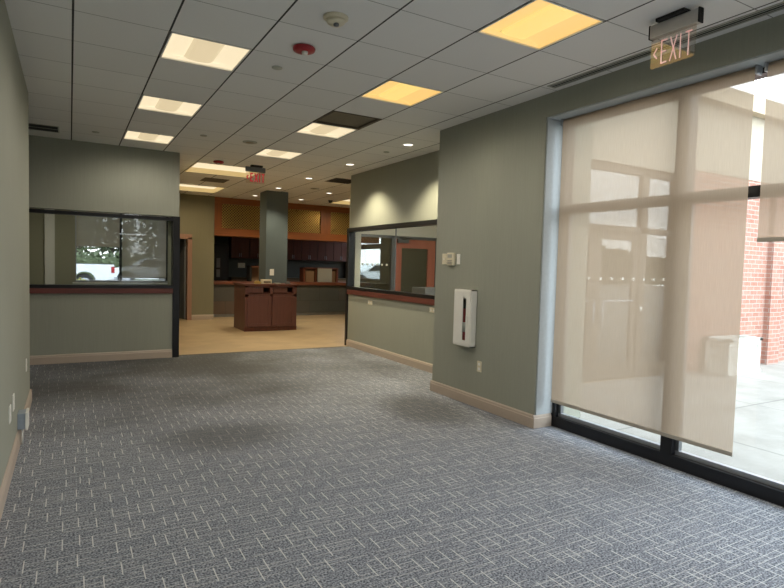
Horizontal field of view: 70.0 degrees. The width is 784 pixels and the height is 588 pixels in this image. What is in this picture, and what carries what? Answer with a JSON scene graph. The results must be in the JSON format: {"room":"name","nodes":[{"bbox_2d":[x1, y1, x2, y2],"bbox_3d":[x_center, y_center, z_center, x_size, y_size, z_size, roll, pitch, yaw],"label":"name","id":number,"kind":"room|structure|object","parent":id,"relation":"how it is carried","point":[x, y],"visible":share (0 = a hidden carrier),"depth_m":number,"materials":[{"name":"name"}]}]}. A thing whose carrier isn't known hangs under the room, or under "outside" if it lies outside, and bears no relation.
{"room":"office lobby","nodes":[
{"label":"office lobby","id":0,"kind":"room"},
{"bbox_2d":[0,0,29,486],"bbox_3d":[-1.587,-0.399,1.834,0.180,3.620,9.200,0,3,-30],"label":"wall","id":1,"kind":"structure","parent":0,"point":[14,107],"depth_m":4.16,"materials":[{"name":"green paint"}]},
{"bbox_2d":[9,404,10,423],"bbox_3d":[-2.689,0.845,3.941,0.010,0.120,0.100,0,3,-30],"label":"wall outlet","id":2,"kind":"object","parent":1,"relation":"attached to","point":[10,404],"visible":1,"depth_m":3.93,"materials":[{"name":"white plastic"}]},
{"bbox_2d":[12,393,14,411],"bbox_3d":[-2.828,0.809,4.183,0.010,0.120,0.100,0,3,-30],"label":"wall outlet","id":3,"kind":"object","parent":1,"relation":"attached to","point":[13,396],"visible":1,"depth_m":4.14,"materials":[{"name":"white plastic"}]},
{"bbox_2d":[0,389,31,520],"bbox_3d":[-1.550,1.343,1.972,0.018,0.130,9.200,0,3,-30],"label":"baseboard","id":4,"kind":"structure","parent":1,"relation":"attached to","point":[5,484],"depth_m":3.87,"materials":[{"name":"plastic"}]},
{"bbox_2d":[17,408,28,443],"bbox_3d":[-3.039,1.094,4.612,0.072,0.268,0.180,0,3,-30],"label":"junction box","id":5,"kind":"object","parent":1,"relation":"attached to","point":[23,414],"visible":1,"depth_m":4.54,"materials":[{"name":"blue metal"}]},
{"bbox_2d":[29,208,167,284],"bbox_3d":[-6.425,-1.073,12.382,3.020,3.620,0.150,0,3,-30],"label":"wall","id":6,"kind":"structure","parent":0,"point":[64,224],"depth_m":11.90,"materials":[{"name":"paint"}]},
{"bbox_2d":[44,209,54,283],"bbox_3d":[-7.223,-0.856,11.804,0.180,3.200,0.080,0,3,-30],"label":"trim","id":7,"kind":"structure","parent":6,"relation":"attached to","point":[49,219],"depth_m":11.77,"materials":[{"name":"grey paint"}]},
{"bbox_2d":[73,215,167,283],"bbox_3d":[-5.957,-1.046,12.601,2.150,1.630,0.180,0,3,-30],"label":"window","id":8,"kind":"structure","parent":6,"relation":"in","point":[120,281],"depth_m":12.54,"materials":[{"name":"metal"}]},
{"bbox_2d":[76,211,119,246],"bbox_3d":[-6.427,-1.469,12.244,0.840,0.865,0.050,0,3,-30],"label":"roller shade","id":9,"kind":"object","parent":8,"relation":"attached to","point":[90,230],"visible":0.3,"depth_m":12.24,"materials":[{"name":"fabric"}]},
{"bbox_2d":[122,214,165,278],"bbox_3d":[-5.630,-1.131,12.726,0.920,1.545,0.050,0,3,-30],"label":"roller shade","id":10,"kind":"object","parent":8,"relation":"attached to","point":[143,241],"visible":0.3,"depth_m":12.71,"materials":[{"name":"fabric"}]},
{"bbox_2d":[29,135,179,355],"bbox_3d":[-5.428,-0.807,7.715,4.690,3.620,0.150,0,3,-30],"label":"wall","id":11,"kind":"structure","parent":0,"point":[64,174],"depth_m":8.28,"materials":[{"name":"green paint"}]},
{"bbox_2d":[29,209,172,292],"bbox_3d":[-4.758,-0.603,8.065,3.000,1.185,0.135,0,3,-30],"label":"window","id":12,"kind":"structure","parent":11,"relation":"in","point":[33,288],"depth_m":8.26,"materials":[{"name":"black metal"}]},
{"bbox_2d":[30,349,171,364],"bbox_3d":[-5.474,0.940,7.708,4.600,0.130,0.018,0,3,-30],"label":"baseboard","id":13,"kind":"structure","parent":11,"relation":"attached to","point":[165,353],"depth_m":8.34,"materials":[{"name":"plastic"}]},
{"bbox_2d":[168,221,170,284],"bbox_3d":[-4.311,-0.947,11.075,0.128,3.620,4.611,1,3,-21],"label":"wall","id":14,"kind":"structure","parent":0,"point":[169,222],"depth_m":8.92,"materials":[{"name":"paint"}]},
{"bbox_2d":[171,216,179,356],"bbox_3d":[-3.450,-0.111,8.900,0.100,2.220,0.190,0,3,-30],"label":"trim","id":15,"kind":"structure","parent":14,"relation":"attached to","point":[175,224],"depth_m":8.82,"materials":[{"name":"black metal"}]},
{"bbox_2d":[179,193,214,315],"bbox_3d":[-4.950,-1.113,13.979,1.170,3.620,1.150,0,3,-30],"label":"wall","id":16,"kind":"structure","parent":0,"point":[196,212],"depth_m":14.48,"materials":[{"name":"paint"}]},
{"bbox_2d":[191,314,212,319],"bbox_3d":[-4.937,0.604,14.583,0.550,0.130,0.018,0,3,-30],"label":"baseboard","id":17,"kind":"structure","parent":16,"relation":"attached to","point":[193,317],"depth_m":14.57,"materials":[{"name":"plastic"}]},
{"bbox_2d":[214,197,378,243],"bbox_3d":[-2.642,-2.060,16.082,4.930,1.005,0.500,0,3,-30],"label":"decorative wall panel","id":18,"kind":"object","parent":16,"relation":"attached to","point":[234,217],"depth_m":15.78,"materials":[{"name":"orange wood"}]},
{"bbox_2d":[179,314,345,354],"bbox_3d":[-4.419,0.769,14.094,12.800,0.120,9.700,0,3,-30],"label":"floor","id":19,"kind":"structure","parent":0,"point":[217,334],"depth_m":11.64,"materials":[{"name":"tile"}]},
{"bbox_2d":[214,244,228,280],"bbox_3d":[-5.144,-0.438,16.352,0.560,2.020,0.730,0,3,-30],"label":"tall cabinet","id":20,"kind":"object","parent":19,"relation":"on","point":[221,251],"visible":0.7,"depth_m":16.06,"materials":[{"name":"black wood"}]},
{"bbox_2d":[233,282,298,331],"bbox_3d":[-2.954,0.277,13.020,1.250,1.055,1.000,0,3,-30],"label":"base cabinet","id":21,"kind":"object","parent":19,"relation":"on","point":[257,307],"visible":0.94,"depth_m":12.62,"materials":[{"name":"brown wood"}]},
{"bbox_2d":[260,279,271,283],"bbox_3d":[-2.877,-0.286,12.796,0.220,0.095,0.160,0,3,-30],"label":"holder","id":22,"kind":"object","parent":21,"relation":"on","point":[263,281],"visible":0.92,"depth_m":12.74,"materials":[{"name":"beige plastic"}]},
{"bbox_2d":[229,277,345,281],"bbox_3d":[-3.241,0.011,18.009,3.990,1.060,0.570,0,3,-30],"label":"base cabinet","id":23,"kind":"object","parent":19,"relation":"on","point":[230,278],"visible":0.06,"depth_m":17.00,"materials":[{"name":"wood"}]},
{"bbox_2d":[213,280,369,316],"bbox_3d":[-2.998,0.123,16.695,4.900,0.985,0.740,0,3,-30],"label":"counter","id":24,"kind":"object","parent":19,"relation":"on","point":[313,298],"depth_m":16.66,"materials":[{"name":"stone"}]},
{"bbox_2d":[246,266,258,280],"bbox_3d":[-3.881,-0.585,16.133,0.530,0.435,0.350,0,3,-30],"label":"file box","id":25,"kind":"object","parent":24,"relation":"on","point":[252,271],"visible":0.67,"depth_m":16.19,"materials":[{"name":"cardboard"}]},
{"bbox_2d":[214,280,369,285],"bbox_3d":[-2.985,-0.326,16.672,4.900,0.085,0.740,0,3,-30],"label":"countertop","id":26,"kind":"structure","parent":24,"relation":"on","point":[225,282],"depth_m":16.57,"materials":[{"name":"brown wood"}]},
{"bbox_2d":[299,267,337,281],"bbox_3d":[-2.230,-0.587,17.083,1.120,0.435,0.350,0,3,-30],"label":"file box","id":27,"kind":"object","parent":24,"relation":"on","point":[307,274],"visible":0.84,"depth_m":16.86,"materials":[{"name":"cardboard"}]},
{"bbox_2d":[302,267,336,268],"bbox_3d":[-2.224,-0.784,17.073,1.120,0.040,0.350,0,3,-30],"label":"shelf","id":28,"kind":"object","parent":27,"relation":"attached to","point":[302,267],"depth_m":16.80,"materials":[{"name":"brown wood"}]},
{"bbox_2d":[317,268,331,281],"bbox_3d":[-2.039,-0.565,16.952,0.460,0.414,0.030,0,3,-30],"label":"panel","id":29,"kind":"object","parent":24,"relation":"on","point":[324,275],"visible":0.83,"depth_m":16.93,"materials":[{"name":"grey plastic"}]},
{"bbox_2d":[259,190,287,282],"bbox_3d":[-2.866,-0.826,13.476,0.520,3.215,0.530,0,3,-30],"label":"pillar","id":30,"kind":"structure","parent":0,"point":[273,204],"depth_m":13.23,"materials":[{"name":"paint"}]},
{"bbox_2d":[214,236,344,277],"bbox_3d":[-3.763,-1.288,18.061,5.100,3.620,0.150,0,3,-30],"label":"wall","id":31,"kind":"structure","parent":0,"point":[293,266],"depth_m":18.26,"materials":[{"name":"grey paint"}]},
{"bbox_2d":[228,237,249,257],"bbox_3d":[-4.699,-1.419,17.175,0.555,0.640,0.395,0,3,-30],"label":"upper cabinet","id":32,"kind":"object","parent":31,"relation":"attached to","point":[238,246],"visible":0.91,"depth_m":17.02,"materials":[{"name":"brown wood"}]},
{"bbox_2d":[238,263,244,267],"bbox_3d":[-4.697,-0.890,17.457,0.189,0.129,0.010,0,3,-30],"label":"wall outlet","id":33,"kind":"object","parent":31,"relation":"attached to","point":[240,265],"visible":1,"depth_m":17.45,"materials":[{"name":"beige plastic"}]},
{"bbox_2d":[247,238,259,258],"bbox_3d":[-4.213,-1.420,17.455,0.555,0.640,0.395,0,3,-30],"label":"upper cabinet","id":34,"kind":"object","parent":31,"relation":"attached to","point":[254,242],"visible":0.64,"depth_m":17.23,"materials":[{"name":"brown wood"}]},
{"bbox_2d":[287,240,300,259],"bbox_3d":[-3.243,-1.421,18.013,0.555,0.640,0.395,0,3,-30],"label":"upper cabinet","id":35,"kind":"object","parent":31,"relation":"attached to","point":[293,246],"visible":0.81,"depth_m":17.87,"materials":[{"name":"brown wood"}]},
{"bbox_2d":[301,240,317,260],"bbox_3d":[-2.757,-1.422,18.293,0.555,0.640,0.395,0,3,-30],"label":"upper cabinet","id":36,"kind":"object","parent":31,"relation":"attached to","point":[309,249],"visible":0.8,"depth_m":18.13,"materials":[{"name":"brown wood"}]},
{"bbox_2d":[317,241,332,260],"bbox_3d":[-2.272,-1.423,18.572,0.555,0.640,0.395,0,3,-30],"label":"upper cabinet","id":37,"kind":"object","parent":31,"relation":"attached to","point":[325,249],"visible":0.79,"depth_m":18.40,"materials":[{"name":"brown wood"}]},
{"bbox_2d":[333,242,346,260],"bbox_3d":[-1.786,-1.423,18.851,0.555,0.640,0.395,0,3,-30],"label":"upper cabinet","id":38,"kind":"object","parent":31,"relation":"attached to","point":[339,248],"visible":0.76,"depth_m":18.67,"materials":[{"name":"brown wood"}]},
{"bbox_2d":[345,238,388,289],"bbox_3d":[0.306,-1.071,16.054,0.150,3.620,8.400,0,3,-30],"label":"wall","id":39,"kind":"structure","parent":0,"point":[382,284],"depth_m":16.94,"materials":[{"name":"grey paint"}]},
{"bbox_2d":[0,346,783,587],"bbox_3d":[-1.256,1.394,3.589,7.800,0.120,11.700,0,3,-30],"label":"floor","id":40,"kind":"structure","parent":0,"point":[332,467],"depth_m":3.79,"materials":[{"name":"carpet"}]},
{"bbox_2d":[187,346,347,354],"bbox_3d":[-2.132,0.992,9.820,3.100,0.009,0.030,0,3,-30],"label":"trim","id":41,"kind":"structure","parent":40,"relation":"on","point":[340,346],"depth_m":9.78,"materials":[{"name":"grey metal"}]},
{"bbox_2d":[347,150,438,363],"bbox_3d":[0.206,-0.711,8.942,0.120,3.620,3.850,0,3,-30],"label":"wall","id":42,"kind":"structure","parent":0,"point":[403,191],"depth_m":9.08,"materials":[{"name":"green paint"}]},
{"bbox_2d":[346,339,432,372],"bbox_3d":[0.095,1.031,9.001,0.018,0.130,3.840,0,3,-30],"label":"baseboard","id":43,"kind":"structure","parent":42,"relation":"attached to","point":[412,362],"depth_m":9.14,"materials":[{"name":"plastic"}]},
{"bbox_2d":[347,219,436,304],"bbox_3d":[-0.033,-0.536,9.307,0.130,1.240,3.000,0,3,-30],"label":"window","id":44,"kind":"structure","parent":42,"relation":"in","point":[427,299],"depth_m":9.13,"materials":[{"name":"brown wood"}]},
{"bbox_2d":[349,185,436,286],"bbox_3d":[0.537,-0.858,11.995,3.500,3.620,1.120,0,3,-30],"label":"wall","id":45,"kind":"structure","parent":0,"point":[423,231],"depth_m":12.12,"materials":[{"name":"paint"}]},
{"bbox_2d":[344,228,355,344],"bbox_3d":[-0.801,-0.132,10.672,0.140,2.230,0.080,0,3,-30],"label":"trim","id":46,"kind":"structure","parent":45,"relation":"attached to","point":[350,259],"depth_m":10.62,"materials":[{"name":"black metal"}]},
{"bbox_2d":[361,234,436,292],"bbox_3d":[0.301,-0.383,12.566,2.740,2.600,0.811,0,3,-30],"label":"door","id":47,"kind":"structure","parent":45,"relation":"in","point":[415,256],"depth_m":12.71,"materials":[{"name":"wood"}]},
{"bbox_2d":[5,0,783,207],"bbox_3d":[-2.142,-2.167,8.405,12.023,0.020,21.542,0,3,-30],"label":"ceiling","id":48,"kind":"structure","parent":0,"point":[87,66],"depth_m":4.80,"materials":[{"name":"tile"}]},
{"bbox_2d":[29,123,59,132],"bbox_3d":[-4.581,-2.165,7.273,0.440,0.007,0.400,0,3,-30],"label":"ceiling vent","id":49,"kind":"object","parent":48,"relation":"in","point":[32,126],"visible":0.6,"depth_m":7.29,"materials":[{"name":"black metal"}]},
{"bbox_2d":[123,130,174,144],"bbox_3d":[-3.351,-2.184,7.708,0.600,0.066,0.608,0,3,-30],"label":"ceiling light","id":50,"kind":"object","parent":48,"relation":"attached to","point":[130,135],"visible":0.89,"depth_m":7.79,"materials":[{"name":"white plastic"}]},
{"bbox_2d":[138,132,158,140],"bbox_3d":[-3.351,-2.173,7.708,0.236,0.025,0.584,0,3,-30],"label":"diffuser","id":51,"kind":"object","parent":50,"relation":"on","point":[142,136],"depth_m":7.73,"materials":[{"name":"white plastic"}]},
{"bbox_2d":[136,95,202,116],"bbox_3d":[-2.431,-2.077,6.110,0.600,0.066,0.608,0,3,-30],"label":"ceiling light","id":52,"kind":"object","parent":48,"relation":"attached to","point":[150,103],"visible":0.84,"depth_m":6.17,"materials":[{"name":"white plastic"}]},
{"bbox_2d":[155,98,182,111],"bbox_3d":[-2.432,-2.066,6.111,0.236,0.025,0.584,0,3,-30],"label":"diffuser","id":53,"kind":"object","parent":52,"relation":"on","point":[161,104],"depth_m":6.12,"materials":[{"name":"white plastic"}]},
{"bbox_2d":[179,183,224,192],"bbox_3d":[-4.623,-2.508,13.001,1.231,0.106,1.231,0,3,-30],"label":"ceiling light","id":54,"kind":"object","parent":48,"relation":"attached to","point":[184,187],"visible":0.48,"depth_m":13.52,"materials":[{"name":"grey plastic"}]},
{"bbox_2d":[159,31,251,71],"bbox_3d":[-1.512,-1.970,4.513,0.600,0.066,0.608,0,3,-30],"label":"ceiling light","id":55,"kind":"object","parent":48,"relation":"attached to","point":[179,47],"visible":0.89,"depth_m":4.55,"materials":[{"name":"white plastic"}]},
{"bbox_2d":[184,38,224,62],"bbox_3d":[-1.512,-1.958,4.513,0.236,0.025,0.584,0,3,-30],"label":"diffuser","id":56,"kind":"object","parent":55,"relation":"on","point":[197,50],"depth_m":4.50,"materials":[{"name":"white plastic"}]},
{"bbox_2d":[200,177,228,182],"bbox_3d":[-3.685,-2.362,11.619,0.490,0.007,0.550,0,3,-30],"label":"ceiling vent","id":57,"kind":"object","parent":48,"relation":"in","point":[205,178],"visible":1,"depth_m":11.62,"materials":[{"name":"brown metal"}]},
{"bbox_2d":[213,160,223,164],"bbox_3d":[-2.909,-2.195,9.378,0.176,0.066,0.176,0,3,-30],"label":"fire alarm","id":58,"kind":"object","parent":48,"relation":"attached to","point":[218,162],"visible":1,"depth_m":9.32,"materials":[{"name":"red plastic"}]},
{"bbox_2d":[184,162,265,177],"bbox_3d":[-3.090,-2.329,10.338,1.231,0.106,1.231,0,3,-30],"label":"ceiling light","id":59,"kind":"object","parent":48,"relation":"attached to","point":[198,167],"visible":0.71,"depth_m":10.72,"materials":[{"name":"grey plastic"}]},
{"bbox_2d":[243,140,256,143],"bbox_3d":[-1.984,-2.116,7.812,0.200,0.012,0.200,0,3,-30],"label":"ceiling speaker","id":60,"kind":"object","parent":48,"relation":"attached to","point":[245,141],"visible":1,"depth_m":7.79,"materials":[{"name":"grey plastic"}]},
{"bbox_2d":[245,165,264,182],"bbox_3d":[-2.371,-2.075,9.707,0.340,0.310,0.080,0,3,-30],"label":"exit sign","id":61,"kind":"object","parent":48,"relation":"hanging from","point":[253,168],"visible":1,"depth_m":9.69,"materials":[{"name":"grey plastic"}]},
{"bbox_2d":[272,66,281,69],"bbox_3d":[-0.985,-1.935,4.793,0.090,0.010,0.090,0,3,-30],"label":"sprinkler cover","id":62,"kind":"object","parent":48,"relation":"attached to","point":[273,67],"visible":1,"depth_m":4.78,"materials":[{"name":"grey plastic"}]},
{"bbox_2d":[254,148,303,159],"bbox_3d":[-1.751,-2.187,8.629,0.600,0.066,0.608,0,3,-30],"label":"ceiling light","id":63,"kind":"object","parent":48,"relation":"attached to","point":[265,152],"visible":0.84,"depth_m":8.72,"materials":[{"name":"white plastic"}]},
{"bbox_2d":[267,150,286,155],"bbox_3d":[-1.751,-2.175,8.630,0.236,0.025,0.584,0,3,-30],"label":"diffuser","id":64,"kind":"object","parent":63,"relation":"on","point":[270,152],"depth_m":8.62,"materials":[{"name":"white plastic"}]},
{"bbox_2d":[293,43,314,55],"bbox_3d":[-0.680,-1.875,4.325,0.176,0.066,0.176,0,3,-30],"label":"fire alarm","id":65,"kind":"object","parent":48,"relation":"attached to","point":[304,49],"visible":1,"depth_m":4.28,"materials":[{"name":"red plastic"}]},
{"bbox_2d":[295,122,356,138],"bbox_3d":[-0.831,-2.079,7.031,0.600,0.066,0.608,0,3,-30],"label":"ceiling light","id":66,"kind":"object","parent":48,"relation":"attached to","point":[317,129],"visible":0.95,"depth_m":7.11,"materials":[{"name":"white plastic"}]},
{"bbox_2d":[310,124,339,134],"bbox_3d":[-0.831,-2.068,7.032,0.236,0.025,0.584,0,3,-30],"label":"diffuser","id":67,"kind":"object","parent":66,"relation":"on","point":[320,129],"depth_m":7.03,"materials":[{"name":"white plastic"}]},
{"bbox_2d":[323,11,347,27],"bbox_3d":[-0.380,-1.838,3.784,0.170,0.068,0.170,0,3,-30],"label":"smoke detector","id":68,"kind":"object","parent":48,"relation":"attached to","point":[334,19],"visible":1,"depth_m":3.74,"materials":[{"name":"beige plastic"}]},
{"bbox_2d":[324,178,350,183],"bbox_3d":[-0.997,-2.266,11.219,0.530,0.007,0.570,0,3,-30],"label":"ceiling vent","id":69,"kind":"object","parent":48,"relation":"in","point":[335,180],"visible":0.75,"depth_m":11.20,"materials":[{"name":"black metal"}]},
{"bbox_2d":[332,199,349,204],"bbox_3d":[-0.889,-2.513,15.150,1.231,0.106,1.231,0,3,-30],"label":"ceiling light","id":70,"kind":"object","parent":48,"relation":"attached to","point":[347,201],"visible":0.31,"depth_m":15.53,"materials":[{"name":"grey plastic"}]},
{"bbox_2d":[313,110,381,129],"bbox_3d":[-0.524,-2.067,6.498,0.596,0.114,0.596,0,3,-30],"label":"ceiling vent","id":71,"kind":"object","parent":48,"relation":"in","point":[334,118],"visible":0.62,"depth_m":6.56,"materials":[{"name":"black metal"}]},
{"bbox_2d":[359,79,443,106],"bbox_3d":[0.089,-1.972,5.434,0.600,0.066,0.608,0,3,-30],"label":"ceiling light","id":72,"kind":"object","parent":48,"relation":"attached to","point":[391,91],"visible":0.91,"depth_m":5.48,"materials":[{"name":"yellow plastic"}]},
{"bbox_2d":[379,83,420,99],"bbox_3d":[0.088,-1.960,5.434,0.236,0.025,0.584,0,3,-30],"label":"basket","id":73,"kind":"object","parent":72,"relation":"on","point":[397,91],"depth_m":5.41,"materials":[{"name":"yellow plastic"}]},
{"bbox_2d":[402,143,413,145],"bbox_3d":[0.222,-2.052,7.688,0.170,0.012,0.170,0,3,-30],"label":"recessed light","id":74,"kind":"object","parent":48,"relation":"in","point":[404,144],"visible":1,"depth_m":7.66,"materials":[{"name":"white glass"}]},
{"bbox_2d":[476,0,604,49],"bbox_3d":[1.008,-1.864,3.836,0.600,0.066,0.608,0,3,-30],"label":"ceiling light","id":75,"kind":"object","parent":48,"relation":"attached to","point":[536,24],"visible":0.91,"depth_m":3.86,"materials":[{"name":"yellow plastic"}]},
{"bbox_2d":[501,4,577,38],"bbox_3d":[1.008,-1.853,3.837,0.236,0.025,0.584,0,3,-30],"label":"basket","id":76,"kind":"object","parent":75,"relation":"on","point":[546,16],"depth_m":3.80,"materials":[{"name":"yellow plastic"}]},
{"bbox_2d":[547,1,783,87],"bbox_3d":[2.767,-1.731,2.806,0.100,0.007,5.300,0,3,-30],"label":"ceiling vent","id":77,"kind":"object","parent":48,"relation":"in","point":[779,6],"visible":1,"depth_m":4.01,"materials":[{"name":"grey plastic"}]},
{"bbox_2d":[648,6,703,68],"bbox_3d":[1.821,-1.648,3.608,0.100,0.305,0.350,0,3,-30],"label":"exit sign","id":78,"kind":"object","parent":48,"relation":"hanging from","point":[681,19],"visible":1,"depth_m":3.58,"materials":[{"name":"plastic"}]},
{"bbox_2d":[412,287,434,294],"bbox_3d":[0.695,0.426,11.460,0.962,1.120,0.512,0,3,-30],"label":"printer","id":79,"kind":"object","parent":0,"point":[422,290],"visible":0.15,"depth_m":11.24,"materials":[{"name":"grey plastic"}]},
{"bbox_2d":[432,14,783,417],"bbox_3d":[2.873,-0.801,3.536,0.650,4.500,8.150,0,3,-30],"label":"wall","id":80,"kind":"structure","parent":0,"point":[491,182],"depth_m":5.81,"materials":[{"name":"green paint"}]},
{"bbox_2d":[442,254,446,263],"bbox_3d":[0.630,-0.423,6.766,0.016,0.130,0.085,0,3,-30],"label":"wall switch","id":81,"kind":"object","parent":80,"relation":"attached to","point":[444,256],"visible":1,"depth_m":6.76,"materials":[{"name":"beige plastic"}]},
{"bbox_2d":[447,253,455,264],"bbox_3d":[0.698,-0.413,6.621,0.043,0.150,0.130,0,3,-30],"label":"thermostat","id":82,"kind":"object","parent":80,"relation":"attached to","point":[451,257],"visible":1,"depth_m":6.58,"materials":[{"name":"beige plastic"}]},
{"bbox_2d":[457,254,459,263],"bbox_3d":[0.772,-0.406,6.520,0.016,0.120,0.060,0,3,-30],"label":"wall switch","id":83,"kind":"object","parent":80,"relation":"attached to","point":[458,255],"visible":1,"depth_m":6.52,"materials":[{"name":"white plastic"}]},
{"bbox_2d":[453,289,476,347],"bbox_3d":[0.817,0.270,6.354,0.105,0.640,0.320,0,3,-30],"label":"fire extinguisher cabinet","id":84,"kind":"object","parent":80,"relation":"attached to","point":[460,295],"visible":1,"depth_m":6.26,"materials":[{"name":"white metal"}]},
{"bbox_2d":[462,299,465,339],"bbox_3d":[0.822,0.318,6.376,0.063,0.518,0.113,0,3,-30],"label":"fire extinguisher","id":85,"kind":"object","parent":84,"relation":"in","point":[464,302],"visible":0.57,"depth_m":6.35,"materials":[{"name":"red metal"}]},
{"bbox_2d":[477,361,481,371],"bbox_3d":[0.966,0.803,6.192,0.010,0.120,0.075,0,3,-30],"label":"wall outlet","id":86,"kind":"object","parent":80,"relation":"attached to","point":[479,363],"visible":1,"depth_m":6.19,"materials":[{"name":"beige plastic"}]},
{"bbox_2d":[431,380,532,427],"bbox_3d":[0.936,1.196,6.237,0.018,0.130,1.780,0,3,-30],"label":"baseboard","id":87,"kind":"structure","parent":80,"relation":"attached to","point":[521,417],"depth_m":6.09,"materials":[{"name":"plastic"}]},
{"bbox_2d":[532,413,551,428],"bbox_3d":[1.479,1.248,5.514,0.238,0.130,0.018,0,3,-30],"label":"baseboard","id":88,"kind":"structure","parent":80,"relation":"attached to","point":[542,420],"depth_m":5.50,"materials":[{"name":"plastic"}]},
{"bbox_2d":[535,48,783,414],"bbox_3d":[2.996,-0.080,2.916,0.218,2.870,5.870,0,3,-30],"label":"trim","id":89,"kind":"structure","parent":80,"relation":"attached to","point":[543,405],"depth_m":5.40,"materials":[{"name":"paint"}]},
{"bbox_2d":[551,67,783,506],"bbox_3d":[3.136,-0.013,3.001,0.110,3.005,5.870,0,3,-30],"label":"window","id":90,"kind":"structure","parent":80,"relation":"in","point":[668,452],"depth_m":4.44,"materials":[{"name":"black metal"}]},
{"bbox_2d":[551,65,762,456],"bbox_3d":[2.048,-0.261,4.670,0.070,2.740,1.768,0,3,-30],"label":"roller shade","id":91,"kind":"object","parent":90,"relation":"attached to","point":[654,188],"visible":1,"depth_m":4.47,"materials":[{"name":"fabric"}]},
{"bbox_2d":[757,59,783,241],"bbox_3d":[2.956,-0.916,3.091,0.070,1.220,1.708,0,3,-30],"label":"roller shade","id":92,"kind":"object","parent":90,"relation":"attached to","point":[771,207],"visible":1,"depth_m":3.74,"materials":[{"name":"fabric"}]},
{"bbox_2d":[749,116,764,181],"bbox_3d":[7.914,-2.422,10.600,15.700,1.200,0.260,0,3,-30],"label":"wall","id":93,"kind":"structure","parent":0,"point":[757,137],"depth_m":9.43,"materials":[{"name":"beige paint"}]},
{"bbox_2d":[753,95,765,119],"bbox_3d":[7.949,-3.099,10.540,15.700,0.260,0.520,0,3,-30],"label":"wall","id":94,"kind":"structure","parent":93,"relation":"attached to","point":[759,103],"depth_m":9.13,"materials":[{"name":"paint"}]},
{"bbox_2d":[740,180,783,364],"bbox_3d":[9.488,-0.341,11.600,11.980,3.170,0.340,0,3,-30],"label":"brick wall","id":95,"kind":"structure","parent":0,"point":[762,303],"depth_m":9.78,"materials":[{"name":"red brick"}]},
{"bbox_3d":[-5.658,-1.190,15.098,0.980,3.620,1.500,0,3,-30],"label":"wall","id":96,"kind":"structure","parent":0,"visible":0},
{"bbox_2d":[179,234,191,319],"bbox_3d":[-5.642,-0.455,14.642,0.590,2.200,1.010,0,3,-30],"label":"door","id":97,"kind":"structure","parent":96,"relation":"in","point":[185,286],"depth_m":14.41,"materials":[{"name":"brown wood"}]},
{"label":"outside","id":98,"kind":"structure","parent":0,"visible":0},
{"bbox_2d":[580,361,783,482],"bbox_3d":[31.110,2.182,6.093,120.000,0.108,59.300,0,3,-30],"label":"ground concrete","id":99,"kind":"structure","parent":98,"point":[758,437],"depth_m":5.70,"materials":[{"name":"white concrete"}]},
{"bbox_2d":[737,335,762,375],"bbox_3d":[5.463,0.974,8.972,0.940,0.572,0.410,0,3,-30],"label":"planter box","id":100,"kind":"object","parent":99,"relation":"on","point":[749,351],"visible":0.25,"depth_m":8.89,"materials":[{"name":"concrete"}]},
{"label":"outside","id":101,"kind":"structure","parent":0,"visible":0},
{"bbox_3d":[-12.958,-1.405,52.578,150.000,0.100,75.950,0,3,-30],"label":"parking garage","id":102,"kind":"object","parent":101,"visible":0},
{"bbox_2d":[76,246,99,256],"bbox_3d":[-23.454,-4.253,41.740,3.886,6.221,2.662,0,3,-30],"label":"tree","id":103,"kind":"object","parent":102,"relation":"on","point":[79,249],"visible":0.02,"depth_m":41.75,"materials":[{"name":"green plant"}]},
{"bbox_2d":[76,263,117,279],"bbox_3d":[-16.190,-1.130,26.371,5.750,1.840,1.910,0,3,-30],"label":"pickup truck","id":104,"kind":"object","parent":102,"relation":"on","point":[99,271],"visible":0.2,"depth_m":26.58,"materials":[{"name":"white metal"}]},
{"bbox_2d":[89,246,118,257],"bbox_3d":[-23.023,-4.472,45.930,3.895,6.256,2.826,0,3,-30],"label":"tree","id":105,"kind":"object","parent":102,"relation":"on","point":[102,250],"visible":0.07,"depth_m":45.78,"materials":[{"name":"green plant"}]},
{"bbox_2d":[76,251,158,279],"bbox_3d":[-17.994,-2.030,41.281,22.000,2.137,1.653,0,3,-30],"label":"hedge","id":106,"kind":"object","parent":102,"relation":"on","point":[92,258],"visible":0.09,"depth_m":39.30,"materials":[{"name":"green plant"}]},
{"bbox_2d":[114,267,158,280],"bbox_3d":[-13.349,-1.255,32.159,5.750,1.660,1.910,0,3,-30],"label":"parked car","id":107,"kind":"object","parent":102,"relation":"on","point":[116,273],"visible":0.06,"depth_m":30.49,"materials":[{"name":"white metal"}]},
{"bbox_2d":[360,264,379,278],"bbox_3d":[-0.954,-1.299,39.291,5.750,1.660,1.910,0,3,-30],"label":"parked car","id":108,"kind":"object","parent":102,"relation":"on","point":[366,271],"visible":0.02,"depth_m":38.05,"materials":[{"name":"metal"}]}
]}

